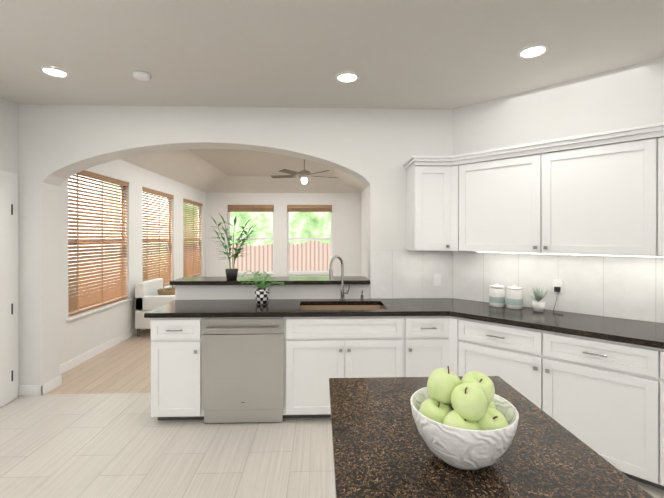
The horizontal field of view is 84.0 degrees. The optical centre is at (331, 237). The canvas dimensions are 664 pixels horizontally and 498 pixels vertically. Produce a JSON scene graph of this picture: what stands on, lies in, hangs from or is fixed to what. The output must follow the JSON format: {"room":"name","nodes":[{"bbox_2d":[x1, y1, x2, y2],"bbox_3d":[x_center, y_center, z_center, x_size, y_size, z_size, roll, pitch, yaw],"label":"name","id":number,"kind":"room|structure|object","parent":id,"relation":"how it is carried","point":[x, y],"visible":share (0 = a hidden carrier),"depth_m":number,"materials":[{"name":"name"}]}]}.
{"room":"kitchen","nodes":[
{"label":"kitchen","id":0,"kind":"room"},
{"bbox_2d":[0,96,205,385],"bbox_3d":[-3.069,0.022,3.525,0.120,3.000,11.920,0,0,-2],"label":"wall","id":1,"kind":"structure","parent":0,"point":[79,336],"depth_m":5.22,"materials":[{"name":"paint"}]},
{"bbox_2d":[0,170,17,406],"bbox_3d":[-2.939,0.458,2.970,0.099,2.129,1.078,0,0,-2],"label":"door","id":2,"kind":"structure","parent":1,"relation":"in","point":[8,289],"depth_m":3.38,"materials":[{"name":"paint"}]},
{"bbox_2d":[38,328,144,385],"bbox_3d":[-3.101,1.467,6.583,0.013,0.100,5.568,0,0,-2],"label":"baseboard","id":3,"kind":"structure","parent":1,"relation":"attached to","point":[86,356],"depth_m":4.75,"materials":[{"name":"paint"}]},
{"bbox_2d":[67,188,131,320],"bbox_3d":[-3.094,0.060,4.915,0.150,1.778,1.413,0,0,-2],"label":"window","id":4,"kind":"structure","parent":1,"relation":"in","point":[95,310],"depth_m":4.97,"materials":[{"name":"paint"}]},
{"bbox_2d":[68,170,127,315],"bbox_3d":[-3.089,0.041,4.916,0.060,1.734,1.337,0,0,-2],"label":"window blind","id":5,"kind":"object","parent":4,"relation":"attached to","point":[101,293],"visible":0.79,"depth_m":4.81,"materials":[{"name":"brown wood"}]},
{"bbox_2d":[142,198,174,287],"bbox_3d":[-3.152,0.058,6.664,0.150,1.778,1.360,0,0,-2],"label":"window","id":6,"kind":"structure","parent":1,"relation":"in","point":[167,242],"depth_m":7.27,"materials":[{"name":"paint"}]},
{"bbox_2d":[142,187,173,285],"bbox_3d":[-3.147,0.038,6.664,0.060,1.734,1.284,0,0,-2],"label":"window blind","id":7,"kind":"object","parent":6,"relation":"attached to","point":[165,274],"visible":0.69,"depth_m":6.62,"materials":[{"name":"brown wood"}]},
{"bbox_2d":[187,207,204,276],"bbox_3d":[-3.212,0.055,8.468,0.150,1.778,1.370,0,0,-2],"label":"window","id":8,"kind":"structure","parent":1,"relation":"in","point":[197,239],"depth_m":9.07,"materials":[{"name":"paint"}]},
{"bbox_2d":[183,198,202,276],"bbox_3d":[-3.207,0.035,8.468,0.060,1.734,1.294,0,0,-2],"label":"window blind","id":9,"kind":"object","parent":8,"relation":"attached to","point":[189,268],"visible":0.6,"depth_m":8.43,"materials":[{"name":"brown wood"}]},
{"bbox_2d":[19,104,452,384],"bbox_3d":[-0.640,0.021,3.750,4.750,3.000,0.250,0,0,-2],"label":"wall","id":10,"kind":"structure","parent":0,"point":[372,150],"depth_m":3.62,"materials":[{"name":"paint"}]},
{"bbox_2d":[39,373,61,395],"bbox_3d":[-2.796,1.471,3.681,0.013,0.100,0.278,0,0,-2],"label":"baseboard","id":11,"kind":"structure","parent":10,"relation":"attached to","point":[52,384],"depth_m":3.65,"materials":[{"name":"paint"}]},
{"bbox_2d":[169,276,369,284],"bbox_3d":[-0.601,0.441,3.777,1.940,0.038,0.400,0,0,-2],"label":"bar","id":12,"kind":"object","parent":10,"relation":"on","point":[309,280],"visible":0.98,"depth_m":3.61,"materials":[{"name":"stone"}]},
{"bbox_2d":[211,213,257,278],"bbox_3d":[-1.002,0.079,3.710,0.546,0.682,0.462,0,0,-2],"label":"palm plant","id":13,"kind":"object","parent":12,"relation":"on","point":[231,273],"visible":1,"depth_m":3.70,"materials":[{"name":"green plant"}]},
{"bbox_2d":[370,250,452,298],"bbox_3d":[0.792,0.365,3.670,0.822,0.484,0.004,0,0,-2],"label":"backsplash","id":14,"kind":"structure","parent":10,"relation":"attached to","point":[396,274],"depth_m":3.67,"materials":[{"name":"tile"}]},
{"bbox_2d":[434,274,440,285],"bbox_3d":[1.049,0.421,3.672,0.072,0.116,0.008,0,0,-2],"label":"electrical outlet","id":15,"kind":"object","parent":14,"relation":"attached to","point":[437,279],"visible":1,"depth_m":3.67,"materials":[{"name":"white plastic"}]},
{"bbox_2d":[403,155,452,250],"bbox_3d":[0.895,-0.304,3.481,0.370,0.852,0.384,0,0,-2],"label":"upper cabinet","id":16,"kind":"object","parent":10,"relation":"attached to","point":[428,203],"visible":1,"depth_m":3.34,"materials":[{"name":"paint"}]},
{"bbox_2d":[121,149,365,192],"bbox_3d":[-1.136,-1.333,6.668,4.150,0.400,5.720,0,0,-2],"label":"ceiling","id":17,"kind":"structure","parent":0,"point":[226,171],"depth_m":7.68,"materials":[{"name":"paint"}]},
{"bbox_2d":[271,159,336,183],"bbox_3d":[-0.473,-1.117,6.285,1.178,0.629,1.134,0,0,-2],"label":"ceiling fan","id":18,"kind":"object","parent":17,"relation":"hanging from","point":[304,175],"visible":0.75,"depth_m":6.19,"materials":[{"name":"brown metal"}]},
{"bbox_2d":[206,193,360,276],"bbox_3d":[-1.169,0.012,9.491,4.070,3.000,0.120,0,0,-2],"label":"wall","id":19,"kind":"structure","parent":0,"point":[346,227],"depth_m":9.43,"materials":[{"name":"paint"}]},
{"bbox_2d":[228,205,273,211],"bbox_3d":[-2.073,-0.743,9.435,1.164,0.181,0.060,0,0,-2],"label":"window blind","id":20,"kind":"object","parent":19,"relation":"attached to","point":[250,208],"visible":1,"depth_m":9.41,"materials":[{"name":"brown wood"}]},
{"bbox_2d":[228,212,274,274],"bbox_3d":[-2.073,0.053,9.441,1.240,1.778,0.150,0,0,-2],"label":"window","id":21,"kind":"structure","parent":19,"relation":"in","point":[249,273],"depth_m":9.47,"materials":[{"name":"paint"}]},
{"bbox_2d":[286,208,331,273],"bbox_3d":[-0.574,0.053,9.491,1.220,1.778,0.150,0,0,-2],"label":"window","id":22,"kind":"structure","parent":19,"relation":"in","point":[307,272],"depth_m":9.52,"materials":[{"name":"paint"}]},
{"bbox_2d":[287,205,331,211],"bbox_3d":[-0.574,-0.743,9.484,1.144,0.181,0.060,0,0,-2],"label":"window blind","id":23,"kind":"object","parent":22,"relation":"attached to","point":[322,208],"visible":1,"depth_m":9.47,"materials":[{"name":"brown wood"}]},
{"bbox_2d":[0,329,663,497],"bbox_3d":[0.240,1.552,3.627,6.700,0.060,11.900,0,0,-2],"label":"floor","id":24,"kind":"structure","parent":0,"point":[117,445],"depth_m":2.67,"materials":[{"name":"tile"}]},
{"bbox_2d":[135,278,174,336],"bbox_3d":[-2.719,1.093,5.980,0.600,0.850,0.700,0,0,-2],"label":"chair","id":25,"kind":"object","parent":24,"relation":"on","point":[151,294],"visible":0.44,"depth_m":5.63,"materials":[{"name":"fabric"}]},
{"bbox_2d":[157,279,174,294],"bbox_3d":[-2.622,0.842,5.946,0.385,0.349,0.421,0,0,-2],"label":"pillow","id":26,"kind":"object","parent":25,"relation":"on","point":[164,291],"depth_m":5.83,"materials":[{"name":"brown fabric"}]},
{"bbox_2d":[151,318,202,419],"bbox_3d":[-1.279,1.085,3.294,0.402,0.874,0.619,0,0,-2],"label":"base cabinet","id":27,"kind":"object","parent":24,"relation":"on","point":[176,343],"depth_m":2.99,"materials":[{"name":"paint"}]},
{"bbox_2d":[203,317,294,419],"bbox_3d":[-0.732,1.085,3.312,0.809,0.874,0.619,0,0,-2],"label":"base cabinet","id":28,"kind":"object","parent":24,"relation":"on","point":[289,322],"depth_m":3.02,"materials":[{"name":"paint"}]},
{"bbox_2d":[202,318,283,422],"bbox_3d":[-0.722,1.085,2.986,0.655,0.850,0.073,0,0,-2],"label":"dishwasher","id":29,"kind":"object","parent":28,"relation":"attached to","point":[242,369],"visible":1,"depth_m":2.99,"materials":[{"name":"silver metal"}]},
{"bbox_2d":[295,316,414,417],"bbox_3d":[0.136,1.085,3.340,1.043,0.874,0.619,0,0,-2],"label":"base cabinet","id":30,"kind":"object","parent":24,"relation":"on","point":[319,352],"depth_m":3.04,"materials":[{"name":"paint"}]},
{"bbox_2d":[415,316,448,376],"bbox_3d":[0.743,1.085,3.360,0.455,0.874,0.619,0,0,-2],"label":"base cabinet","id":31,"kind":"object","parent":24,"relation":"on","point":[431,332],"depth_m":3.06,"materials":[{"name":"paint"}]},
{"bbox_2d":[448,316,663,489],"bbox_3d":[1.678,1.085,2.821,1.375,0.874,0.619,0,0,43],"label":"base cabinet","id":32,"kind":"object","parent":24,"relation":"on","point":[604,399],"visible":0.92,"depth_m":2.40,"materials":[{"name":"paint"}]},
{"bbox_2d":[144,298,479,317],"bbox_3d":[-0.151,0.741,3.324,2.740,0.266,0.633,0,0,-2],"label":"countertop","id":33,"kind":"structure","parent":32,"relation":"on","point":[409,306],"depth_m":3.20,"materials":[{"name":"stone"}]},
{"bbox_2d":[242,270,285,304],"bbox_3d":[-0.632,0.451,3.356,0.442,0.311,0.397,0,0,-2],"label":"fern plant","id":34,"kind":"object","parent":33,"relation":"on","point":[261,294],"visible":1,"depth_m":3.34,"materials":[{"name":"green plant"}]},
{"bbox_2d":[329,255,349,300],"bbox_3d":[0.072,0.388,3.507,0.205,0.438,0.195,0,0,-2],"label":"faucet","id":35,"kind":"object","parent":33,"relation":"on","point":[342,294],"visible":1,"depth_m":3.56,"materials":[{"name":"silver metal"}]},
{"bbox_2d":[300,305,383,309],"bbox_3d":[0.090,0.761,3.310,0.784,0.226,0.434,0,0,-2],"label":"sink","id":36,"kind":"object","parent":33,"relation":"in","point":[302,307],"depth_m":3.51,"materials":[{"name":"silver metal"}]},
{"bbox_2d":[448,307,663,348],"bbox_3d":[2.153,0.629,2.148,2.313,0.038,1.860,0,0,-2],"label":"countertop","id":37,"kind":"structure","parent":32,"relation":"on","point":[642,333],"depth_m":2.61,"materials":[{"name":"stone"}]},
{"bbox_2d":[489,284,504,306],"bbox_3d":[1.463,0.509,3.271,0.126,0.196,0.126,0,0,-2],"label":"canister","id":38,"kind":"object","parent":37,"relation":"on","point":[496,295],"visible":1,"depth_m":3.22,"materials":[{"name":"ceramic"}]},
{"bbox_2d":[506,285,522,308],"bbox_3d":[1.569,0.509,3.172,0.126,0.196,0.126,0,0,-2],"label":"canister","id":39,"kind":"object","parent":37,"relation":"on","point":[514,296],"visible":1,"depth_m":3.12,"materials":[{"name":"ceramic"}]},
{"bbox_2d":[527,287,547,311],"bbox_3d":[1.704,0.493,3.049,0.128,0.228,0.187,0,0,-2],"label":"succulent plant","id":40,"kind":"object","parent":37,"relation":"on","point":[538,305],"visible":1,"depth_m":3.03,"materials":[{"name":"green plant"}]},
{"bbox_2d":[553,287,561,314],"bbox_3d":[1.826,0.507,2.967,0.096,0.199,0.178,0,0,43],"label":"cord","id":41,"kind":"object","parent":37,"relation":"on","point":[556,289],"visible":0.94,"depth_m":3.02,"materials":[{"name":"black plastic"}]},
{"bbox_3d":[0.386,1.089,0.870,0.712,0.874,1.461,0,0,-2],"label":"cabinet","id":42,"kind":"object","parent":24,"relation":"on","visible":0},
{"bbox_2d":[329,376,653,497],"bbox_3d":[0.386,0.631,0.858,0.750,0.038,1.520,0,0,-2],"label":"countertop","id":43,"kind":"structure","parent":42,"relation":"on","point":[381,449],"depth_m":1.02,"materials":[{"name":"stone"}]},
{"bbox_2d":[410,366,518,469],"bbox_3d":[0.361,0.489,1.022,0.281,0.242,0.281,0,0,-2],"label":"bowl","id":44,"kind":"object","parent":43,"relation":"on","point":[469,421],"visible":1,"depth_m":0.94,"materials":[{"name":"white ceramic"}]},
{"bbox_2d":[0,0,663,108],"bbox_3d":[0.333,-1.314,0.789,6.700,0.080,6.230,0,0,-2],"label":"ceiling","id":45,"kind":"structure","parent":0,"point":[424,54],"depth_m":2.51,"materials":[{"name":"paint"}]},
{"bbox_2d":[39,66,69,77],"bbox_3d":[-2.136,-1.271,2.843,0.190,0.011,0.190,0,0,-2],"label":"recessed light","id":46,"kind":"object","parent":45,"relation":"in","point":[54,71],"visible":1,"depth_m":2.83,"materials":[{"name":"paint"}]},
{"bbox_2d":[132,71,150,80],"bbox_3d":[-1.487,-1.259,2.885,0.132,0.032,0.132,0,0,-2],"label":"smoke detector","id":47,"kind":"object","parent":45,"relation":"attached to","point":[141,75],"visible":1,"depth_m":2.85,"materials":[{"name":"white plastic"}]},
{"bbox_2d":[335,72,358,82],"bbox_3d":[0.122,-1.271,2.938,0.190,0.011,0.190,0,0,-2],"label":"recessed light","id":48,"kind":"object","parent":45,"relation":"in","point":[346,77],"visible":1,"depth_m":2.94,"materials":[{"name":"paint"}]},
{"bbox_2d":[517,44,548,58],"bbox_3d":[1.377,-1.270,2.529,0.190,0.011,0.190,0,0,-2],"label":"recessed light","id":49,"kind":"object","parent":45,"relation":"in","point":[533,51],"visible":1,"depth_m":2.52,"materials":[{"name":"paint"}]},
{"bbox_2d":[361,187,366,276],"bbox_3d":[0.898,0.017,6.713,0.120,3.000,5.570,0,0,-2],"label":"wall","id":50,"kind":"structure","parent":0,"point":[364,233],"depth_m":8.75,"materials":[{"name":"paint"}]},
{"bbox_2d":[453,57,663,322],"bbox_3d":[2.326,0.023,2.722,3.250,3.000,0.120,0,0,43],"label":"wall","id":51,"kind":"structure","parent":0,"point":[625,97],"depth_m":3.01,"materials":[{"name":"paint"}]},
{"bbox_2d":[450,146,553,253],"bbox_3d":[1.481,-0.280,3.195,0.804,0.805,0.339,0,0,43],"label":"upper cabinet","id":52,"kind":"object","parent":51,"relation":"attached to","point":[501,203],"depth_m":3.03,"materials":[{"name":"paint"}]},
{"bbox_2d":[453,251,663,322],"bbox_3d":[2.267,0.366,2.692,2.896,0.484,0.004,0,0,43],"label":"backsplash","id":53,"kind":"structure","parent":51,"relation":"attached to","point":[627,287],"depth_m":2.97,"materials":[{"name":"tile"}]},
{"bbox_2d":[553,279,562,293],"bbox_3d":[1.870,0.402,3.054,0.072,0.116,0.008,0,0,43],"label":"electrical outlet","id":54,"kind":"object","parent":53,"relation":"attached to","point":[557,282],"visible":0.88,"depth_m":3.05,"materials":[{"name":"white plastic"}]},
{"bbox_2d":[554,130,663,256],"bbox_3d":[1.972,-0.280,2.736,0.804,0.805,0.339,0,0,43],"label":"upper cabinet","id":55,"kind":"object","parent":51,"relation":"attached to","point":[599,194],"depth_m":2.55,"materials":[{"name":"paint"}]},
{"label":"outside","id":56,"kind":"structure","parent":0,"visible":0},
{"bbox_2d":[68,174,166,298],"bbox_3d":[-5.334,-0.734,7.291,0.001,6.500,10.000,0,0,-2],"label":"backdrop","id":57,"kind":"structure","parent":56,"point":[108,219],"depth_m":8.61,"materials":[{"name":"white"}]},
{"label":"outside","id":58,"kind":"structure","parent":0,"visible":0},
{"bbox_2d":[183,202,329,270],"bbox_3d":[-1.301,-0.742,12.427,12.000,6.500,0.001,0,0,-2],"label":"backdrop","id":59,"kind":"structure","parent":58,"point":[309,255],"depth_m":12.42,"materials":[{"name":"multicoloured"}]}
]}

